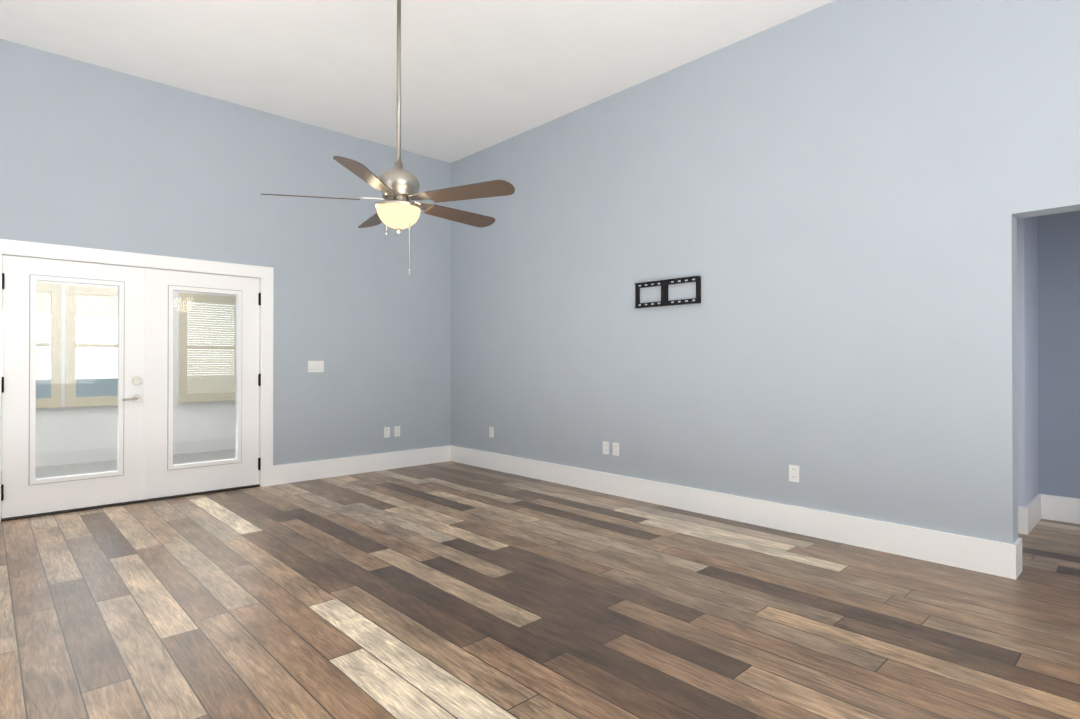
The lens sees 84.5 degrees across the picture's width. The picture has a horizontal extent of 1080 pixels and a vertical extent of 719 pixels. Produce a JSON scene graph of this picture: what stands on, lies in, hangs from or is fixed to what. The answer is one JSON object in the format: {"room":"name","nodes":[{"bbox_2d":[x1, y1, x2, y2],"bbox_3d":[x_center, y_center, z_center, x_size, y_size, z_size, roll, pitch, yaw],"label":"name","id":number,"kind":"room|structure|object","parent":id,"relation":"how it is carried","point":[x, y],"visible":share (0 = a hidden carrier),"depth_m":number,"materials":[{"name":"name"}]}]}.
{"room":"living room","nodes":[
{"label":"living room","id":0,"kind":"room"},
{"bbox_2d":[1,256,235,469],"bbox_3d":[-5.532,-0.028,7.224,4.440,2.550,0.120,0,0,-43],"label":"wall","id":1,"kind":"structure","parent":0,"point":[111,435],"depth_m":7.25,"materials":[{"name":"white"}]},
{"bbox_2d":[1,283,235,409],"bbox_3d":[-5.207,-0.157,7.441,2.810,1.450,0.110,0,0,-43],"label":"sunroom window","id":2,"kind":"structure","parent":1,"relation":"in","point":[189,298],"depth_m":7.84,"materials":[{"name":"beige"}]},
{"bbox_2d":[0,39,450,465],"bbox_3d":[-2.896,-0.597,5.725,8.623,3.672,0.120,0,0,-43],"label":"wall","id":3,"kind":"structure","parent":0,"point":[96,156],"depth_m":5.92,"materials":[{"name":"paint"}]},
{"bbox_2d":[1,255,260,517],"bbox_3d":[-3.443,0.210,5.192,1.906,2.012,0.162,0,0,-43],"label":"doors","id":4,"kind":"structure","parent":3,"relation":"in","point":[146,468],"depth_m":5.10,"materials":[{"name":"white wood"}]},
{"bbox_2d":[0,239,273,521],"bbox_3d":[-3.450,0.162,5.200,2.098,2.148,0.160,0,0,-43],"label":"door frame","id":5,"kind":"structure","parent":3,"relation":"attached to","point":[263,274],"depth_m":5.42,"materials":[{"name":"white wood"}]},
{"bbox_2d":[308,361,323,371],"bbox_3d":[-2.325,0.072,6.168,0.164,0.117,0.012,0,0,-43],"label":"switch plate","id":6,"kind":"object","parent":3,"relation":"attached to","point":[315,366],"visible":1,"depth_m":6.16,"materials":[{"name":"white plastic"}]},
{"bbox_2d":[273,445,449,484],"bbox_3d":[-3.499,1.141,5.056,6.568,0.190,0.016,0,0,-43],"label":"baseboard","id":7,"kind":"structure","parent":3,"relation":"attached to","point":[302,471],"depth_m":6.46,"materials":[{"name":"white wood"}]},
{"bbox_2d":[384,427,389,437],"bbox_3d":[-1.731,0.824,6.725,0.072,0.117,0.008,0,0,-43],"label":"electrical outlet","id":8,"kind":"object","parent":3,"relation":"attached to","point":[386,432],"visible":1,"depth_m":6.72,"materials":[{"name":"white plastic"}]},
{"bbox_2d":[394,426,399,436],"bbox_3d":[-1.636,0.825,6.814,0.072,0.117,0.008,0,0,-43],"label":"electrical outlet","id":9,"kind":"object","parent":3,"relation":"attached to","point":[396,431],"visible":1,"depth_m":6.80,"materials":[{"name":"white plastic"}]},
{"bbox_2d":[0,0,834,162],"bbox_3d":[0.091,-2.499,2.558,8.623,0.100,8.840,0,0,-43],"label":"ceiling","id":10,"kind":"structure","parent":0,"point":[478,75],"depth_m":4.67,"materials":[{"name":"paint"}]},
{"bbox_2d":[260,0,514,274],"bbox_3d":[-0.879,-1.489,3.848,1.529,1.906,1.561,0,0,-43],"label":"fan","id":11,"kind":"object","parent":10,"relation":"hanging from","point":[397,186],"visible":1,"depth_m":3.70,"materials":[{"name":"brown wood"}]},
{"bbox_2d":[0,449,1079,718],"bbox_3d":[-0.902,1.253,3.595,8.623,0.050,11.740,0,0,-43],"label":"floor","id":12,"kind":"structure","parent":0,"point":[450,589],"depth_m":2.86,"materials":[{"name":"brown wood"}]},
{"bbox_2d":[451,0,1079,543],"bbox_3d":[1.907,-0.605,4.257,0.170,3.672,8.600,0,0,-43],"label":"wall","id":13,"kind":"structure","parent":0,"point":[831,202],"depth_m":4.23,"materials":[{"name":"paint"}]},
{"bbox_2d":[489,427,493,437],"bbox_3d":[-0.550,0.824,6.732,0.008,0.117,0.072,0,0,-43],"label":"electrical outlet","id":14,"kind":"object","parent":13,"relation":"attached to","point":[491,431],"visible":1,"depth_m":6.73,"materials":[{"name":"white plastic"}]},
{"bbox_2d":[603,441,608,454],"bbox_3d":[0.609,0.818,5.500,0.008,0.117,0.072,0,0,-43],"label":"electrical outlet","id":15,"kind":"object","parent":13,"relation":"attached to","point":[605,447],"visible":1,"depth_m":5.50,"materials":[{"name":"white plastic"}]},
{"bbox_2d":[613,442,618,455],"bbox_3d":[0.691,0.817,5.412,0.008,0.117,0.072,0,0,-43],"label":"electrical outlet","id":16,"kind":"object","parent":13,"relation":"attached to","point":[615,449],"visible":1,"depth_m":5.41,"materials":[{"name":"white plastic"}]},
{"bbox_2d":[634,276,700,307],"bbox_3d":[1.063,-0.561,5.001,0.039,0.217,0.638,0,0,-43],"label":"mount","id":17,"kind":"object","parent":13,"relation":"attached to","point":[664,284],"visible":1,"depth_m":5.00,"materials":[{"name":"black metal"}]},
{"bbox_2d":[450,445,1021,579],"bbox_3d":[1.907,1.136,4.248,0.202,0.190,8.600,0,0,-43],"label":"baseboard","id":18,"kind":"structure","parent":13,"relation":"attached to","point":[1001,559],"depth_m":4.24,"materials":[{"name":"white wood"}]},
{"bbox_2d":[789,465,798,481],"bbox_3d":[1.807,0.811,4.225,0.008,0.117,0.072,0,0,-43],"label":"electrical outlet","id":19,"kind":"object","parent":13,"relation":"attached to","point":[793,473],"visible":1,"depth_m":4.22,"materials":[{"name":"white plastic"}]},
{"bbox_2d":[1017,216,1038,506],"bbox_3d":[1.813,-0.594,6.378,0.626,3.672,5.380,0,0,-43],"label":"wall","id":20,"kind":"structure","parent":0,"point":[1027,357],"depth_m":4.29,"materials":[{"name":"paint"}]},
{"bbox_2d":[1038,210,1079,498],"bbox_3d":[3.188,-0.598,5.461,0.120,3.672,8.600,0,0,-43],"label":"wall","id":21,"kind":"structure","parent":0,"point":[1059,339],"depth_m":4.54,"materials":[{"name":"blue paint"}]},
{"bbox_2d":[1018,494,1079,534],"bbox_3d":[2.911,1.141,5.191,0.642,0.190,8.600,0,0,-43],"label":"baseboard","id":22,"kind":"structure","parent":21,"relation":"attached to","point":[1035,511],"depth_m":4.48,"materials":[{"name":"white wood"}]},
{"label":"outside","id":23,"kind":"structure","parent":0,"visible":0},
{"bbox_2d":[1,378,233,398],"bbox_3d":[-22.686,1.591,30.276,80.000,0.050,56.980,0,0,-43],"label":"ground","id":24,"kind":"structure","parent":23,"point":[79,385],"depth_m":33.60,"materials":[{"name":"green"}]}
]}

